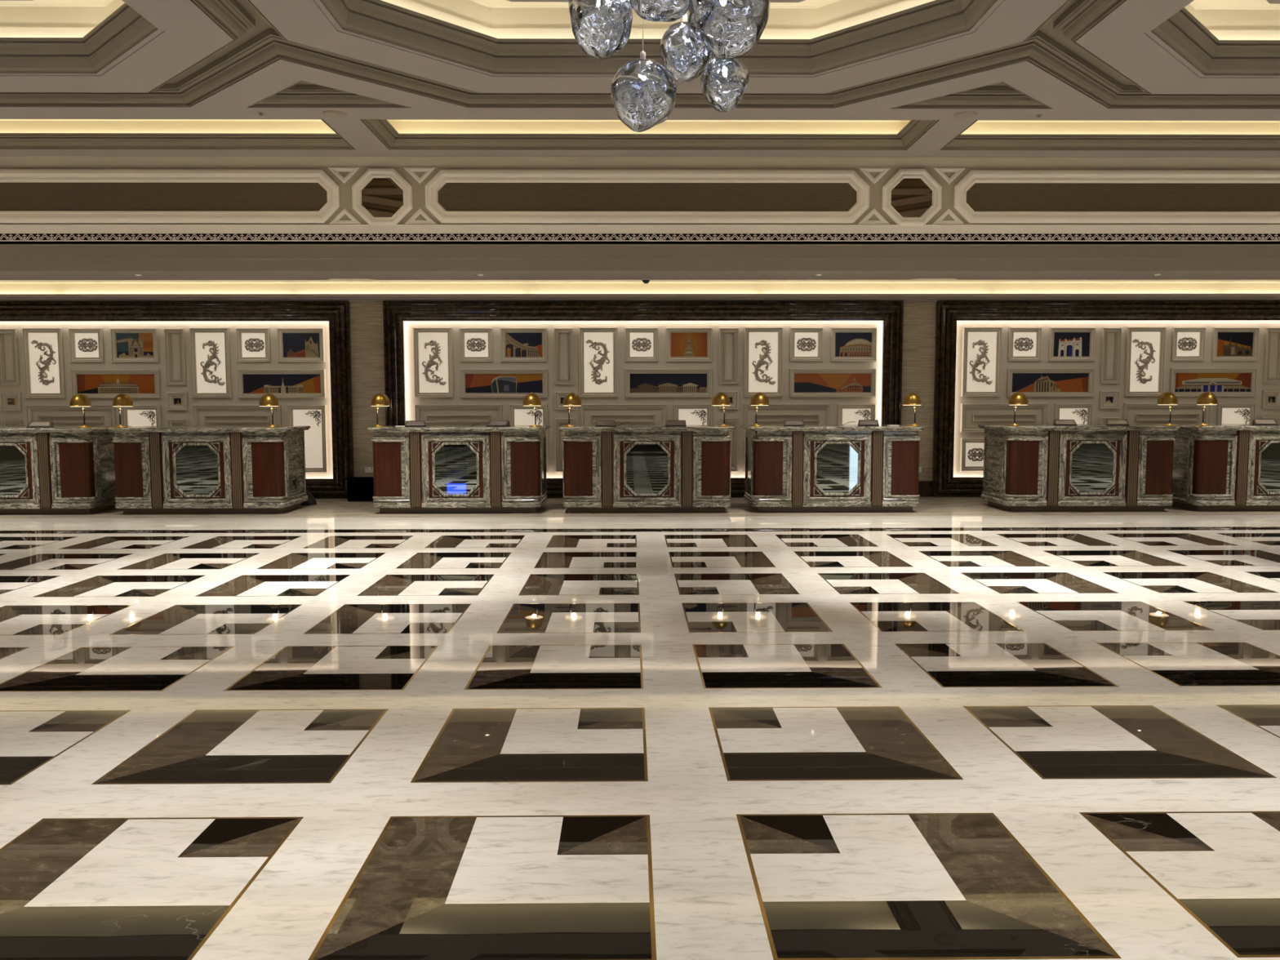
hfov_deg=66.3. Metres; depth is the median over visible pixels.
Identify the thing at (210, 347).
framed picture
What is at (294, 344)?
print
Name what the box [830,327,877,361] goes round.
framed picture
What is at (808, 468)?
reception desk
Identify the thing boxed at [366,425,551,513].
reception desk
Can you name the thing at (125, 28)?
trim
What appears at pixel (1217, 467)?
reception desk
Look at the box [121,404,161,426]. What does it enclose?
panel
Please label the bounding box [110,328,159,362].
framed picture
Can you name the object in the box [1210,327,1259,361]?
framed picture
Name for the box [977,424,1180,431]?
countertop
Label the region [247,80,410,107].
trim
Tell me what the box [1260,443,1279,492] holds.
mirror
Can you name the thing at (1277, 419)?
trim
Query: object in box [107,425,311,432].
countertop
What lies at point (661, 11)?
pendant light
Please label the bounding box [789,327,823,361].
panel
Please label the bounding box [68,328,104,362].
framed picture
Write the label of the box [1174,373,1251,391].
print
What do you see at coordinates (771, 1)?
trim
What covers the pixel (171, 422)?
trim
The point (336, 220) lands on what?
trim
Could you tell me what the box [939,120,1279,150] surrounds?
trim
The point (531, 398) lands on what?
desk lamp
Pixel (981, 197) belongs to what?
trim
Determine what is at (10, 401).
print
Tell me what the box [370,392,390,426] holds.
desk lamp
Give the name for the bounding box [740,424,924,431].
countertop
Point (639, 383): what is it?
print
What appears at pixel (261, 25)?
trim
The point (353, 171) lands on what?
trim
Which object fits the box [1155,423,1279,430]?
countertop
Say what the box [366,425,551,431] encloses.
countertop
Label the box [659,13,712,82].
pendant light
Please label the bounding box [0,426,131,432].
countertop
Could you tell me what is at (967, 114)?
ceiling speaker
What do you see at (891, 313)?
trim
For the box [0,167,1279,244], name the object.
wall
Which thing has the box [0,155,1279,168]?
trim
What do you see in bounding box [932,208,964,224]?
trim
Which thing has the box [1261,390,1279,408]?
framed picture
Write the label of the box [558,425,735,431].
countertop
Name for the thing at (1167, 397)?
desk lamp
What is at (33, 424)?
tablet stand
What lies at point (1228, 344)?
print
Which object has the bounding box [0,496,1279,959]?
floor
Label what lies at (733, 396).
framed picture
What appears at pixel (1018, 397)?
desk lamp
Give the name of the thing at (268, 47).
trim
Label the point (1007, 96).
trim
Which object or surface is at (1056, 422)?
tablet stand
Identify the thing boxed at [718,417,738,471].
trim
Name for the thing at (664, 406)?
trim
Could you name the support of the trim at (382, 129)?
attached to the ceiling
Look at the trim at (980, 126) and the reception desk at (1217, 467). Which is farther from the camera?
the reception desk at (1217, 467)
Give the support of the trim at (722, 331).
attached to the wall at (411, 401)
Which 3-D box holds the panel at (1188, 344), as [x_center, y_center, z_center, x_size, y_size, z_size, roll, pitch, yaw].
[8.635,-2.139,15.420,0.520,0.530,0.064,0,5,-1]
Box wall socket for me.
[364,466,373,472]
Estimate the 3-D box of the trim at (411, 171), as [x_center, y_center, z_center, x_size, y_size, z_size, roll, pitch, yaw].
[-2.707,-3.740,12.030,0.400,0.195,0.028,0,5,-1]
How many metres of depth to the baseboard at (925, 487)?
15.47 m
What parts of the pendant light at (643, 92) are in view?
cord, lamp shade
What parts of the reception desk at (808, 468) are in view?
moulding, wood panel, panel moulding, corner trim, corner trim, wood panel, panel moulding, mirror frame, corner trim, corner trim, panel moulding, wood panel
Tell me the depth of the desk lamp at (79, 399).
13.11 m
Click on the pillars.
(366, 323)
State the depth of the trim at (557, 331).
15.32 m
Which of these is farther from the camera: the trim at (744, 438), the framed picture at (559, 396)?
the trim at (744, 438)
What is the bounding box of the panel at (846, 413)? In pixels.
[837,404,875,424]
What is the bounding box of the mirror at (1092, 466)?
[1071,443,1113,492]
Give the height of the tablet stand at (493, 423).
0.081 m
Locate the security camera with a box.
[641,279,649,283]
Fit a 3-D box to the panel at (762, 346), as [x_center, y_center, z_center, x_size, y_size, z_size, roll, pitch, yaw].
[1.937,-1.848,15.367,0.612,1.090,0.050,0,5,-1]
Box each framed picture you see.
[0,391,22,410]
[22,327,66,398]
[68,328,104,362]
[70,368,160,398]
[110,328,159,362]
[166,391,187,410]
[189,327,231,398]
[236,368,326,398]
[276,328,324,362]
[459,368,547,397]
[500,327,546,362]
[554,391,574,409]
[625,368,711,397]
[666,327,712,361]
[718,391,738,409]
[789,368,876,397]
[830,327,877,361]
[1006,368,1094,396]
[1048,327,1096,361]
[1098,390,1119,408]
[1168,368,1257,396]
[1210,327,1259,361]
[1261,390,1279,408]
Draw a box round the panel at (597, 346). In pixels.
[578,327,617,397]
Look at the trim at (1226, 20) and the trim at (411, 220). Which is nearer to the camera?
the trim at (1226, 20)
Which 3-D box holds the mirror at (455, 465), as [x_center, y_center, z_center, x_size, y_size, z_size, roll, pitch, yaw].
[-2.473,-0.142,13.150,0.580,0.686,0.001,0,5,-1]
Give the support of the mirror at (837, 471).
attached to the reception desk at (808, 468)
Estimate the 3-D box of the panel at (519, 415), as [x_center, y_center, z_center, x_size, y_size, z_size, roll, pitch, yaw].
[-1.752,-0.654,15.425,0.600,1.072,0.050,0,5,-1]
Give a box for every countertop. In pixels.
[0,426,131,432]
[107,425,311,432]
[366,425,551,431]
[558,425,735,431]
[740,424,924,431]
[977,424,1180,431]
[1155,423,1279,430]
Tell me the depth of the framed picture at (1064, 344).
15.41 m
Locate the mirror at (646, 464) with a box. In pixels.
[626,444,667,493]
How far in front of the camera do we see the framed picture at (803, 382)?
15.41 m
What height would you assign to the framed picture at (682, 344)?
0.530 m
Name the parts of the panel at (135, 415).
backlit panel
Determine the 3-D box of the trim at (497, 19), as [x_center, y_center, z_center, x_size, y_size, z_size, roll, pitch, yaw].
[0.152,-3.970,6.407,5.290,0.373,5.290,0,5,-1]
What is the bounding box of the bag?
[301,488,316,505]
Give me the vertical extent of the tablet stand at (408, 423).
0.081 m
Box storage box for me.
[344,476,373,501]
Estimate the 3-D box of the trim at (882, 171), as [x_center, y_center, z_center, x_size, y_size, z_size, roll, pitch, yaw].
[2.897,-3.753,12.087,0.400,0.195,0.028,0,5,-1]
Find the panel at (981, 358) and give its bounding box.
[960,326,1002,396]
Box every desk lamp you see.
[69,392,92,427]
[112,392,133,427]
[258,392,279,427]
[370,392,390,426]
[522,391,542,426]
[562,391,582,426]
[711,391,730,426]
[749,391,768,426]
[902,391,921,426]
[1007,391,1028,426]
[1156,391,1177,426]
[1195,391,1217,425]
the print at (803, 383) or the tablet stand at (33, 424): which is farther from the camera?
the print at (803, 383)
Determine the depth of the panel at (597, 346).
15.35 m
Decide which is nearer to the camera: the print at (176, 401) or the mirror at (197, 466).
the mirror at (197, 466)
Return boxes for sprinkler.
[257,111,264,115]
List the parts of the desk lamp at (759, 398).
lamp shade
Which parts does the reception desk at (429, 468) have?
wood panel, panel moulding, corner trim, corner trim, mirror frame, wood panel, panel moulding, corner trim, corner trim, panel moulding, wood panel, moulding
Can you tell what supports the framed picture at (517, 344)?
attached to the wall at (411, 401)
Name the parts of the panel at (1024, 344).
backlit panel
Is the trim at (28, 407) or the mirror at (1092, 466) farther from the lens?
the trim at (28, 407)
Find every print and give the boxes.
[7,398,14,404]
[76,374,155,393]
[115,333,153,357]
[173,398,181,404]
[243,373,320,393]
[282,333,319,357]
[465,373,542,392]
[505,333,542,356]
[630,373,706,392]
[671,333,706,356]
[794,373,871,392]
[835,332,871,356]
[1012,373,1088,391]
[1053,332,1089,356]
[1106,396,1112,403]
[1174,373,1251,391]
[1217,332,1253,355]
[1268,396,1275,402]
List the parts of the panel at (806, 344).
backlit panel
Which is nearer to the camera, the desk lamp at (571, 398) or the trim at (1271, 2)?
the trim at (1271, 2)
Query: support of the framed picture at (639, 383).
attached to the wall at (411, 401)
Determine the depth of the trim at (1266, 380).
15.44 m
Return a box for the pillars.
[350,302,936,480]
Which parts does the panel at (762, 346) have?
backlit panel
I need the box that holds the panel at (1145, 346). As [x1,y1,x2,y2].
[1124,326,1166,396]
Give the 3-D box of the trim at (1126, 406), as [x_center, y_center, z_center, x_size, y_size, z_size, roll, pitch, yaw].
[8.344,-0.989,15.502,1.375,0.455,0.050,0,5,-1]
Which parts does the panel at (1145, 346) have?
backlit panel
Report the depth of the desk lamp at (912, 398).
13.21 m
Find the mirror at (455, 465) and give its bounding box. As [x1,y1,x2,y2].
[435,444,476,493]
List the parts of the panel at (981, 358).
backlit panel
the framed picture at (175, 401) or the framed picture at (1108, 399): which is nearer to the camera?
the framed picture at (175, 401)
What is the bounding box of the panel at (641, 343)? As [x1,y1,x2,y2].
[625,327,657,361]
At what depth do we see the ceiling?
9.36 m
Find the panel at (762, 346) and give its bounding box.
[743,327,783,396]
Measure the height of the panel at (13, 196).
0.440 m
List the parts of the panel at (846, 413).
backlit panel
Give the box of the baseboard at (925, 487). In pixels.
[918,480,934,497]
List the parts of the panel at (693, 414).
backlit panel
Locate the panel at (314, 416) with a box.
[287,404,328,472]
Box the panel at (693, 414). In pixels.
[673,404,711,425]
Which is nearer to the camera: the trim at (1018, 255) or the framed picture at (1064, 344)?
the trim at (1018, 255)
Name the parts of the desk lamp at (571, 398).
lamp shade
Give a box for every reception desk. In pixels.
[0,426,131,514]
[107,425,311,514]
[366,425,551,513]
[558,425,735,512]
[740,424,924,512]
[977,424,1180,511]
[1155,423,1279,511]
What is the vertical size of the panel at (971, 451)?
0.530 m
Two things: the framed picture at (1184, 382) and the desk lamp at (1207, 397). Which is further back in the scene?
the framed picture at (1184, 382)
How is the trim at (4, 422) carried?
attached to the wall at (411, 401)
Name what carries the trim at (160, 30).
attached to the ceiling
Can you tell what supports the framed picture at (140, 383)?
attached to the wall at (411, 401)
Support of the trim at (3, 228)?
attached to the wall at (345, 189)
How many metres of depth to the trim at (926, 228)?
12.15 m
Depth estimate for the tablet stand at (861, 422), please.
13.41 m
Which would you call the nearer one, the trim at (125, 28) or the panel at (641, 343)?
the trim at (125, 28)
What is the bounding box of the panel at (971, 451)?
[960,437,984,471]
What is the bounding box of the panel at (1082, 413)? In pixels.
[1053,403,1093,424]
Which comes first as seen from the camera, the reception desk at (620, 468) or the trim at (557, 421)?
the reception desk at (620, 468)
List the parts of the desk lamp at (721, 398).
lamp shade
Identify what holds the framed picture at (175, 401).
attached to the wall at (411, 401)
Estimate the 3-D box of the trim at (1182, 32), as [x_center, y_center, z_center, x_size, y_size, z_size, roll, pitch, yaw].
[6.682,-3.659,6.499,6.406,0.282,6.406,0,5,-1]
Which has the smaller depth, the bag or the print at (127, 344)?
the bag
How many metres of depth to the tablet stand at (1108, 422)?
13.46 m
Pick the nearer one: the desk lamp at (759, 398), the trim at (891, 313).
the desk lamp at (759, 398)
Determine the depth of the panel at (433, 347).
15.32 m
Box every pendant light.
[568,0,632,59]
[610,18,676,132]
[629,0,692,22]
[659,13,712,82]
[687,0,769,60]
[700,56,749,112]
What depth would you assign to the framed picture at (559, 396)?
15.37 m
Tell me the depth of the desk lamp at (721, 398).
13.19 m
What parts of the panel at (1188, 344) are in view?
backlit panel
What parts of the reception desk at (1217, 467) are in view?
moulding, wood panel, panel moulding, corner trim, panel moulding, corner trim, wood panel, mirror frame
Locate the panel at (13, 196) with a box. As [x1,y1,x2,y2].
[0,182,327,210]
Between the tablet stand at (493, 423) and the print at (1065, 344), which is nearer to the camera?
the tablet stand at (493, 423)
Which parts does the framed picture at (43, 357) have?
backlit panel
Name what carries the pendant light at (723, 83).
hanging from the trim at (771, 1)
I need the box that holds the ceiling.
[0,0,1279,156]
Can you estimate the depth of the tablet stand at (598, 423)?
13.38 m
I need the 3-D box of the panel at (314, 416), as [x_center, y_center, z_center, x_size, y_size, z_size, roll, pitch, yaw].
[-5.222,-0.646,15.390,0.600,1.072,0.050,0,5,-1]
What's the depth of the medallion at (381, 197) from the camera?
12.04 m
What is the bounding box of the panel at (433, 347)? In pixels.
[413,327,453,397]
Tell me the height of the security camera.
0.060 m
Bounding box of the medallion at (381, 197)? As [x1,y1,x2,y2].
[351,168,412,226]
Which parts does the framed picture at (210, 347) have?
backlit panel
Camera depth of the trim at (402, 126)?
11.71 m
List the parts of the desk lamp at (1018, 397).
lamp shade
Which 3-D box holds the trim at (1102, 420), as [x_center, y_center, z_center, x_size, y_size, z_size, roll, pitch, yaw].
[7.422,-0.567,15.526,0.310,0.852,0.050,0,5,-1]
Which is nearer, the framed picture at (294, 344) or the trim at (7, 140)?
the trim at (7, 140)
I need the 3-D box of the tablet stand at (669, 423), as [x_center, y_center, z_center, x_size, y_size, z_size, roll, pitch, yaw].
[0.493,-0.777,13.406,0.282,0.081,0.176,0,5,4]
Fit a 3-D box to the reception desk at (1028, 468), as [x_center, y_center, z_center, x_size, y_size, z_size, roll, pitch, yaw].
[6.111,-0.183,13.724,2.388,1.168,1.118,0,5,-1]
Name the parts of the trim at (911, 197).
glass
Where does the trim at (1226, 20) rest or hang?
attached to the ceiling slab
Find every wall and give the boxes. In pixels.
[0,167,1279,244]
[0,320,1279,478]
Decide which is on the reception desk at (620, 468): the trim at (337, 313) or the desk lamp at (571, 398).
the desk lamp at (571, 398)
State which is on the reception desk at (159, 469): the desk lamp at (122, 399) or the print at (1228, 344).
the desk lamp at (122, 399)
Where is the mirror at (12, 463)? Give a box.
[0,445,26,495]
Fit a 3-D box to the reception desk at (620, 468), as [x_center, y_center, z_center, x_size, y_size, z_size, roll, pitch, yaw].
[0.090,-0.169,13.663,2.388,1.168,1.118,0,5,-1]
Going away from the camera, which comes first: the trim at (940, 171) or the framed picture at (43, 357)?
the trim at (940, 171)
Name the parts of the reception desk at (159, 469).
wood panel, panel moulding, corner trim, corner trim, panel moulding, mirror frame, wood panel, corner trim, corner trim, panel moulding, wood panel, moulding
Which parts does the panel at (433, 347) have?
backlit panel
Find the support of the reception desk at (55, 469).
on the floor
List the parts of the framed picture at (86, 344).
backlit panel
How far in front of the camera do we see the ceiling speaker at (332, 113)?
10.13 m
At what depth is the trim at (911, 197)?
12.10 m
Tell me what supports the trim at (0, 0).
attached to the ceiling panel at (35, 18)
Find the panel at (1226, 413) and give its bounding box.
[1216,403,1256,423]
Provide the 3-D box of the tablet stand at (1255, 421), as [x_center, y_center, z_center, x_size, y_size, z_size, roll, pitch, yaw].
[8.613,-0.796,13.488,0.282,0.081,0.176,2,5,19]
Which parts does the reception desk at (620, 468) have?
wood panel, panel moulding, corner trim, corner trim, wood panel, panel moulding, mirror frame, corner trim, corner trim, panel moulding, wood panel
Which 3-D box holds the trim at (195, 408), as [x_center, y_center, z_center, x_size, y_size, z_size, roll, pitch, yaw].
[-6.320,-0.954,15.354,1.375,0.455,0.050,0,5,-1]
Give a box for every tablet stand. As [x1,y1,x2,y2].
[26,421,53,427]
[404,420,426,426]
[486,420,510,426]
[595,420,616,426]
[665,420,686,426]
[783,419,804,426]
[857,419,879,426]
[1053,419,1077,425]
[1105,419,1128,425]
[1251,418,1279,425]
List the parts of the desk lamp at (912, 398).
lamp shade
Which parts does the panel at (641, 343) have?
backlit panel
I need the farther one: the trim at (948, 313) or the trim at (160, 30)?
the trim at (948, 313)
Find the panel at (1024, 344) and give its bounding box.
[1007,327,1042,361]
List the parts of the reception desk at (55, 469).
mirror frame, wood panel, panel moulding, corner trim, corner trim, panel moulding, wood panel, moulding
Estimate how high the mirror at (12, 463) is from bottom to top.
0.686 m
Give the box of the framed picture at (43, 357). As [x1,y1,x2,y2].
[22,327,66,398]
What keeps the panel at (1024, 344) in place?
attached to the wall at (411, 401)
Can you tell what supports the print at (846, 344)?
attached to the framed picture at (846, 344)
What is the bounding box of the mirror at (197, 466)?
[175,444,217,494]
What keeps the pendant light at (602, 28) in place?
hanging from the trim at (771, 1)
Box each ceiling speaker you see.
[322,110,346,117]
[953,111,977,118]
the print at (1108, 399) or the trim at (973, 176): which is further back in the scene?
the print at (1108, 399)
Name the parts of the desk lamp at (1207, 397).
lamp shade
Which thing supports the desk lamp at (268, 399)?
on the reception desk at (159, 469)
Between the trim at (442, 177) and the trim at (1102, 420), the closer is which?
the trim at (442, 177)
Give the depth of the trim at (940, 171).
12.09 m
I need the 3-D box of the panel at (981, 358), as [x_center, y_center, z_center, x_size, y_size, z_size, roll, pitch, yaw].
[5.376,-1.857,15.402,0.612,1.090,0.050,0,5,-1]
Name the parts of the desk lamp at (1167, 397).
lamp shade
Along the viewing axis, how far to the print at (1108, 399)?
15.49 m
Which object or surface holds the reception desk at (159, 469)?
on the floor
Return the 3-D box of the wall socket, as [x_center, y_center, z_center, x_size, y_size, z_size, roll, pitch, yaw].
[-4.246,-0.160,15.388,0.146,0.086,0.011,0,5,-1]
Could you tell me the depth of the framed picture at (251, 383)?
15.33 m
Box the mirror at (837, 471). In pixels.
[816,444,857,493]
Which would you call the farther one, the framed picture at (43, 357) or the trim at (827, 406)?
the trim at (827, 406)
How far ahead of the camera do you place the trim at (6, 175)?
11.99 m
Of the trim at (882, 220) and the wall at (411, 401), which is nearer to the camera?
the trim at (882, 220)
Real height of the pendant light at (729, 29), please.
1.186 m
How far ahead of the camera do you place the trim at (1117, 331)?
15.41 m
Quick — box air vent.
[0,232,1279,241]
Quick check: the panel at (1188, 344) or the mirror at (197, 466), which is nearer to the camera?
the mirror at (197, 466)
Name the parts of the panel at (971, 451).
backlit panel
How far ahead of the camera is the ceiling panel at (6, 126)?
11.65 m
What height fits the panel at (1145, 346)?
1.090 m
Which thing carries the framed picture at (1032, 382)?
attached to the wall at (411, 401)
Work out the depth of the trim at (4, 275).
13.59 m
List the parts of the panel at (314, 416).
backlit panel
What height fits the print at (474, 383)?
0.302 m
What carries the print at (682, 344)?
attached to the framed picture at (682, 344)
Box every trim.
[0,0,33,0]
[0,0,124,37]
[0,0,164,75]
[0,0,255,93]
[0,27,1279,108]
[0,118,355,149]
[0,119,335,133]
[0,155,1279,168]
[0,168,339,223]
[0,224,382,232]
[0,241,1279,271]
[0,271,1279,279]
[0,278,1279,293]
[0,293,1279,302]
[0,301,354,497]
[0,328,20,385]
[0,419,22,426]
[25,404,116,426]
[164,328,186,385]
[166,0,1134,85]
[167,418,188,426]
[191,404,281,426]
[245,0,1070,93]
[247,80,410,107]
[328,167,360,183]
[328,208,361,224]
[360,119,939,150]
[381,0,934,39]
[382,224,911,232]
[382,300,903,497]
[386,119,911,133]
[403,167,435,183]
[404,208,436,224]
[414,404,502,422]
[425,169,869,223]
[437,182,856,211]
[507,0,804,2]
[553,328,573,384]
[554,417,574,472]
[579,404,666,425]
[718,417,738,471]
[719,328,738,384]
[743,403,831,432]
[743,438,745,471]
[857,208,889,224]
[858,167,891,183]
[881,168,942,225]
[890,81,1052,108]
[911,224,1279,232]
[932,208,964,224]
[932,300,1279,496]
[933,168,964,184]
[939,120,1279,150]
[953,169,1279,223]
[960,403,1048,432]
[961,120,1279,134]
[966,182,1279,211]
[1053,0,1279,94]
[1098,417,1119,424]
[1099,327,1122,383]
[1123,403,1211,423]
[1143,0,1279,78]
[1184,0,1279,39]
[1260,417,1279,423]
[1262,327,1279,383]
[1266,0,1279,4]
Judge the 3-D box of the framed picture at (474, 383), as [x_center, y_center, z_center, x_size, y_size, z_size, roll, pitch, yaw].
[-2.136,-1.515,15.352,1.365,0.450,0.050,0,5,-1]
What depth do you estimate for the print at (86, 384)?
15.31 m
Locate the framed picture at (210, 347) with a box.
[189,327,231,398]
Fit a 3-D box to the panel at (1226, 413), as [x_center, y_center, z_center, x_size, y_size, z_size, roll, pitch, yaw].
[9.442,-0.681,15.537,0.600,1.072,0.050,0,5,-1]
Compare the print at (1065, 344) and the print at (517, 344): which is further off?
the print at (1065, 344)
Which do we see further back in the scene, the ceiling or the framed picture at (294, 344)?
the framed picture at (294, 344)
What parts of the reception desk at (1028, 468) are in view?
moulding, wood panel, panel moulding, corner trim, corner trim, wood panel, panel moulding, mirror frame, corner trim, corner trim, panel moulding, wood panel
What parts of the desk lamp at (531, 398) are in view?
lamp shade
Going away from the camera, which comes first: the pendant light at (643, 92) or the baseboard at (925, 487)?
the pendant light at (643, 92)
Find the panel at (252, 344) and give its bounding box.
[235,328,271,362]
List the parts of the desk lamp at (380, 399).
lamp shade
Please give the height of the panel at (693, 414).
1.072 m
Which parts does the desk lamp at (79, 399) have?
lamp shade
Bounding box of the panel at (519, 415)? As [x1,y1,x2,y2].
[509,404,548,472]
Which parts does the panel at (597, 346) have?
backlit panel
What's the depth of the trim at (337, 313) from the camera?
15.08 m
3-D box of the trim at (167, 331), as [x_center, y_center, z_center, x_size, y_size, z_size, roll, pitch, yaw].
[-7.247,-1.921,15.267,0.305,0.880,0.050,0,5,-1]
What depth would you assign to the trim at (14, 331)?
15.23 m
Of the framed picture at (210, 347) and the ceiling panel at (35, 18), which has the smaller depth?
the ceiling panel at (35, 18)
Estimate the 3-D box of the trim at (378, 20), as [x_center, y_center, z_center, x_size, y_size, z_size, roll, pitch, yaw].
[0.152,-3.643,6.433,6.406,0.282,6.406,0,5,-1]
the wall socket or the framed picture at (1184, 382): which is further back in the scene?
the framed picture at (1184, 382)
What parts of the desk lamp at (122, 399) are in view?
lamp shade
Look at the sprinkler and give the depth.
10.09 m
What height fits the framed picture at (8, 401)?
0.290 m
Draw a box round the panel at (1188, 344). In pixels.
[1170,327,1206,360]
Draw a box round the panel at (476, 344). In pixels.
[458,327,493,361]
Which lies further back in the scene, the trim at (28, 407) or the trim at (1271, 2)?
the trim at (28, 407)
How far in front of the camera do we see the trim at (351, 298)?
15.09 m
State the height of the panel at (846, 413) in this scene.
1.072 m
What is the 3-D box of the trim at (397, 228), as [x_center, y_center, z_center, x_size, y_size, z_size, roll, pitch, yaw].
[0.096,-3.103,12.114,6.530,0.100,0.060,0,5,-1]
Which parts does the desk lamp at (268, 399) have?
lamp shade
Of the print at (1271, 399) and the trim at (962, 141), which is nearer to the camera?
the trim at (962, 141)
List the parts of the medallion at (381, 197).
glass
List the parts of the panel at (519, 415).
backlit panel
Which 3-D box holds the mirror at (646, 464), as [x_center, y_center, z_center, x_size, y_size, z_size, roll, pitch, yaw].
[0.095,-0.148,13.176,0.580,0.686,0.001,0,5,-1]
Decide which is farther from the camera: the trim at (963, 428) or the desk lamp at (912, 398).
the trim at (963, 428)
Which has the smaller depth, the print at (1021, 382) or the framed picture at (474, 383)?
the framed picture at (474, 383)
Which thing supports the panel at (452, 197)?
attached to the wall at (345, 189)
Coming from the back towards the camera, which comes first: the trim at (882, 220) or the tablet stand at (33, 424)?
the tablet stand at (33, 424)
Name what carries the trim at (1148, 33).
attached to the ceiling
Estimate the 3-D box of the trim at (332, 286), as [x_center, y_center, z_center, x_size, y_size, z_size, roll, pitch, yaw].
[0.071,-2.912,14.617,32.640,0.185,1.400,0,5,-1]
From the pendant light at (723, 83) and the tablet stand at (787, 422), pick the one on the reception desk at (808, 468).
the tablet stand at (787, 422)

